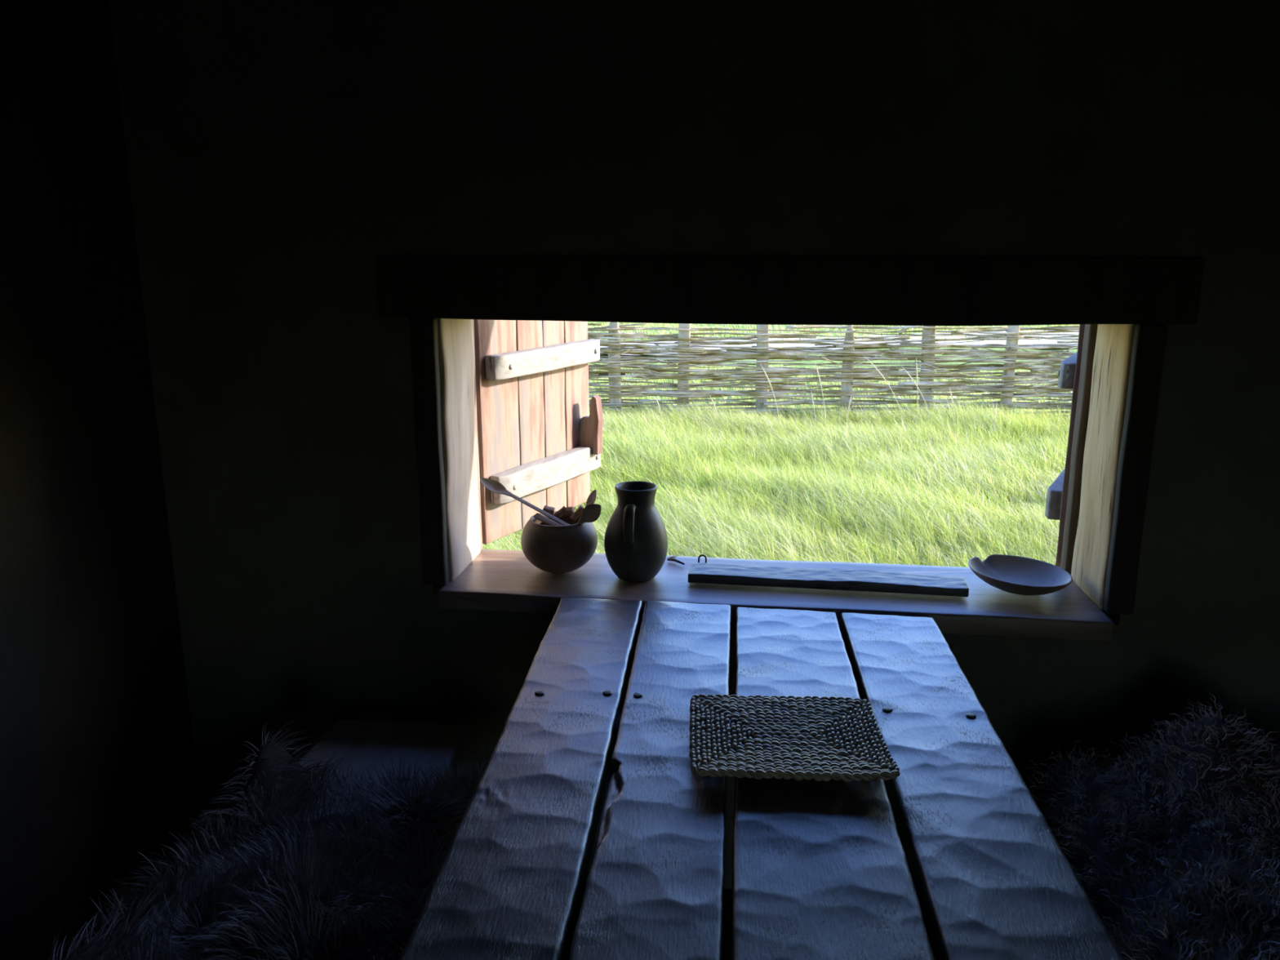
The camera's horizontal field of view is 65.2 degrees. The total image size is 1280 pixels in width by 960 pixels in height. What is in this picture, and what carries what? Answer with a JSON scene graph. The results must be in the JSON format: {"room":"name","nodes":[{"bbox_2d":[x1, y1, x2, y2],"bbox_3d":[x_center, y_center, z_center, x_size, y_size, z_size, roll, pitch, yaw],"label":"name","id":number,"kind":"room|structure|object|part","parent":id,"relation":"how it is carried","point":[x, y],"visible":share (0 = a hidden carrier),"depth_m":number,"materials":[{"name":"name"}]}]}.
{"room":"traditional dwelling","nodes":[
{"label":"traditional dwelling","id":0,"kind":"room"},
{"bbox_2d":[0,0,204,959],"bbox_3d":[-1.471,0.229,0.225,0.200,2.450,4.760,2,14,7],"label":"wall","id":1,"kind":"structure","parent":0,"point":[97,757],"depth_m":2.02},
{"bbox_2d":[582,877,732,959],"bbox_3d":[0.292,1.554,0.209,3.780,0.120,4.960,2,14,7],"label":"floor","id":2,"kind":"structure","parent":0,"point":[727,908],"depth_m":2.25,"materials":[{"name":"black"}]},
{"bbox_2d":[136,720,468,959],"bbox_3d":[-0.607,0.938,1.564,0.469,0.450,1.535,2,14,7],"label":"bench","id":3,"kind":"object","parent":2,"relation":"on","point":[378,741],"visible":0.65,"depth_m":2.10,"materials":[{"name":"brown wood"}]},
{"bbox_2d":[20,716,488,959],"bbox_3d":[-0.664,0.879,1.436,0.749,0.525,1.379,2,14,7],"label":"shaggy hide","id":4,"kind":"object","parent":3,"relation":"on","point":[361,895],"visible":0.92,"depth_m":1.65,"materials":[{"name":"fur"}]},
{"bbox_2d":[399,597,1123,959],"bbox_3d":[0.140,0.854,1.270,0.871,0.755,1.942,2,14,7],"label":"table","id":5,"kind":"object","parent":2,"relation":"on","point":[954,856],"visible":0.91,"depth_m":1.32,"materials":[{"name":"brown wood"}]},
{"bbox_2d":[688,693,900,782],"bbox_3d":[0.224,0.387,1.527,0.297,0.029,0.273,1,13,3],"label":"placemat","id":6,"kind":"object","parent":5,"relation":"on","point":[788,740],"visible":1,"depth_m":1.51,"materials":[{"name":"wicker"}]},
{"bbox_3d":[1.052,0.999,1.371,0.690,0.420,1.450,2,14,7],"label":"bench","id":7,"kind":"object","parent":2,"relation":"on","visible":0},
{"bbox_2d":[1022,693,1279,959],"bbox_3d":[1.111,0.777,1.340,0.911,0.517,1.602,2,14,7],"label":"fleece","id":8,"kind":"object","parent":7,"relation":"on","point":[1174,846],"visible":0.97,"depth_m":1.72,"materials":[{"name":"fur"}]},
{"bbox_2d":[108,0,1279,888],"bbox_3d":[0.587,-0.237,2.178,3.380,2.450,0.260,2,14,7],"label":"wall","id":9,"kind":"structure","parent":0,"point":[275,149],"depth_m":2.06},
{"bbox_2d":[375,254,1204,641],"bbox_3d":[0.276,-0.102,2.224,1.660,0.779,0.342,2,14,7],"label":"window","id":10,"kind":"structure","parent":9,"relation":"in","point":[1122,303],"depth_m":2.09,"materials":[{"name":"brown wood"}]},
{"bbox_3d":[-0.465,-0.056,2.210,0.057,0.600,0.033,2,14,7],"label":"frame post","id":11,"kind":"part","parent":10,"relation":"part of","materials":[{"name":"brown wood"}]},
{"bbox_2d":[473,319,603,544],"bbox_3d":[-0.248,-0.177,2.707,0.089,0.600,0.536,7,15,27],"label":"window shutter","id":12,"kind":"object","parent":10,"relation":"attached to","point":[538,438],"visible":0.79,"depth_m":2.66,"materials":[{"name":"brown wood"}]},
{"bbox_3d":[-0.141,-0.161,2.891,0.066,0.171,0.030,7,15,27],"label":"pull handle","id":13,"kind":"part","parent":12,"relation":"part of","materials":[{"name":"brown wood"}]},
{"bbox_2d":[520,511,597,573],"bbox_3d":[-0.190,0.152,2.353,0.180,0.128,0.181,2,14,7],"label":"round pot","id":14,"kind":"object","parent":10,"relation":"on","point":[562,548],"visible":0.95,"depth_m":2.28,"materials":[{"name":"brown ceramic"}]},
{"bbox_2d":[480,478,569,525],"bbox_3d":[-0.256,0.060,2.342,0.255,0.114,0.033,4,14,15],"label":"wooden spoon","id":15,"kind":"object","parent":14,"relation":"in","point":[493,486],"visible":0.93,"depth_m":2.35,"materials":[{"name":"brown wood"}]},
{"bbox_2d":[533,512,562,525],"bbox_3d":[-0.210,0.096,2.308,0.084,0.028,0.014,10,16,35],"label":"wooden spatula","id":16,"kind":"object","parent":14,"relation":"in","point":[537,516],"visible":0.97,"depth_m":2.31,"materials":[{"name":"brown wood"}]},
{"bbox_2d":[542,504,555,515],"bbox_3d":[-0.214,0.072,2.349,0.030,0.028,0.023,2,14,7],"label":"scrap","id":17,"kind":"object","parent":14,"relation":"in","point":[548,508],"visible":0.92,"depth_m":2.34,"materials":[{"name":"brown wood"}]},
{"bbox_2d":[554,506,565,518],"bbox_3d":[-0.187,0.076,2.362,0.033,0.025,0.012,-13,19,-43],"label":"scrap","id":18,"kind":"object","parent":14,"relation":"in","point":[561,511],"visible":0.88,"depth_m":2.36,"materials":[{"name":"brown wood"}]},
{"bbox_2d":[564,506,573,513],"bbox_3d":[-0.168,0.071,2.360,0.025,0.020,0.017,10,17,36],"label":"scrap","id":19,"kind":"object","parent":14,"relation":"in","point":[567,509],"visible":1,"depth_m":2.35,"materials":[{"name":"brown wood"}]},
{"bbox_2d":[570,505,584,521],"bbox_3d":[-0.146,0.078,2.347,0.033,0.036,0.016,-2,14,-9],"label":"scrap","id":20,"kind":"object","parent":14,"relation":"in","point":[574,517],"visible":0.94,"depth_m":2.34,"materials":[{"name":"brown wood"}]},
{"bbox_2d":[577,489,596,521],"bbox_3d":[-0.139,0.091,2.347,0.078,0.137,0.029,-3,14,-12],"label":"wooden spoon","id":21,"kind":"object","parent":14,"relation":"in","point":[592,497],"visible":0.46,"depth_m":2.35,"materials":[{"name":"brown wood"}]},
{"bbox_2d":[575,503,600,524],"bbox_3d":[-0.147,0.104,2.317,0.117,0.104,0.016,2,14,7],"label":"wooden spoon","id":22,"kind":"object","parent":14,"relation":"in","point":[591,513],"visible":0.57,"depth_m":2.31,"materials":[{"name":"brown wood"}]},
{"bbox_2d":[604,480,667,582],"bbox_3d":[-0.010,0.120,2.297,0.147,0.217,0.156,2,14,7],"label":"jug","id":23,"kind":"object","parent":10,"relation":"on","point":[636,540],"visible":1,"depth_m":2.25,"materials":[{"name":"black ceramic"}]},
{"bbox_3d":[-0.023,0.097,2.236,0.026,0.086,0.045,2,14,7],"label":"handle","id":24,"kind":"part","parent":23,"relation":"part of","materials":[{"name":"black ceramic"}]},
{"bbox_2d":[666,555,684,564],"bbox_3d":[0.085,0.196,2.424,0.029,0.007,0.058,-5,14,-20],"label":"iron hook","id":25,"kind":"object","parent":10,"relation":"on","point":[669,558],"visible":1,"depth_m":2.43,"materials":[{"name":"black metal"}]},
{"bbox_2d":[697,554,706,563],"bbox_3d":[0.149,0.194,2.384,0.021,0.034,0.004,2,14,7],"label":"iron staple","id":26,"kind":"object","parent":10,"relation":"on","point":[700,555],"visible":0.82,"depth_m":2.38,"materials":[{"name":"black metal"}]},
{"bbox_3d":[0.281,0.254,2.306,1.440,0.048,0.336,2,14,7],"label":"sill","id":27,"kind":"part","parent":10,"relation":"part of","materials":[{"name":"brown wood"}]},
{"bbox_2d":[688,562,968,596],"bbox_3d":[0.419,0.223,2.265,0.615,0.024,0.090,2,14,9],"label":"wooden board","id":28,"kind":"object","parent":10,"relation":"on","point":[849,580],"visible":1,"depth_m":2.24,"materials":[{"name":"wood"}]},
{"bbox_2d":[968,554,1072,595],"bbox_3d":[0.844,0.218,2.228,0.219,0.051,0.219,2,14,7],"label":"wooden dish","id":29,"kind":"object","parent":10,"relation":"on","point":[1016,575],"visible":1,"depth_m":2.27,"materials":[{"name":"brown wood"}]},
{"bbox_2d":[1045,324,1084,567],"bbox_3d":[1.125,-0.140,2.555,0.068,0.603,0.544,8,16,30],"label":"window shutter","id":30,"kind":"object","parent":10,"relation":"attached to","point":[1068,374],"visible":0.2,"depth_m":2.34,"materials":[{"name":"brown wood"}]},
{"bbox_3d":[1.002,-0.012,2.030,0.058,0.602,0.033,2,14,7],"label":"frame post","id":31,"kind":"part","parent":10,"relation":"part of","materials":[{"name":"brown wood"}]},
{"label":"outside","id":32,"kind":"structure","parent":0,"visible":0},
{"bbox_2d":[600,330,1078,355],"bbox_3d":[4.229,-2.019,14.788,22.106,0.090,3.358,-3,14,-14],"label":"path","id":33,"kind":"structure","parent":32,"point":[784,344],"depth_m":14.91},
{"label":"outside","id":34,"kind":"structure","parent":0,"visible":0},
{"bbox_2d":[482,321,1079,567],"bbox_3d":[4.981,-7.141,36.374,119.318,0.099,70.000,2,14,7],"label":"ground","id":35,"kind":"structure","parent":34,"point":[811,362],"depth_m":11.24,"materials":[{"name":"green plant"}]},
{"bbox_2d":[655,354,995,433],"bbox_3d":[1.806,-0.625,7.709,3.386,0.669,0.246,1,13,5],"label":"dry grass stems","id":36,"kind":"object","parent":35,"relation":"on","point":[863,354],"visible":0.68,"depth_m":7.78,"materials":[{"name":"beige plant"}]},
{"bbox_2d":[587,322,1079,421],"bbox_3d":[1.913,-0.914,8.487,13.729,1.046,0.192,0,13,0],"label":"fence","id":37,"kind":"object","parent":35,"relation":"on","point":[687,353],"visible":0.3,"depth_m":8.47,"materials":[{"name":"grey wicker"}]},
{"bbox_3d":[-0.216,-0.921,8.509,0.108,1.042,0.076,2,14,7],"label":"post","id":38,"kind":"part","parent":37,"relation":"part of","materials":[{"name":"grey wood"}]},
{"bbox_3d":[0.369,-0.911,8.512,0.106,1.024,0.074,2,14,7],"label":"post","id":39,"kind":"part","parent":37,"relation":"part of","materials":[{"name":"grey wood"}]},
{"bbox_3d":[1.036,-0.915,8.512,0.112,1.036,0.074,2,14,7],"label":"post","id":40,"kind":"part","parent":37,"relation":"part of","materials":[{"name":"grey wood"}]},
{"bbox_3d":[1.766,-0.882,8.517,0.104,0.966,0.077,2,14,7],"label":"post","id":41,"kind":"part","parent":37,"relation":"part of","materials":[{"name":"grey wood"}]},
{"bbox_3d":[2.444,-0.899,8.516,0.115,1.003,0.075,2,14,7],"label":"post","id":42,"kind":"part","parent":37,"relation":"part of","materials":[{"name":"grey wood"}]},
{"bbox_3d":[3.138,-0.876,8.518,0.098,0.954,0.073,2,14,7],"label":"post","id":43,"kind":"part","parent":37,"relation":"part of","materials":[{"name":"grey wood"}]}
]}

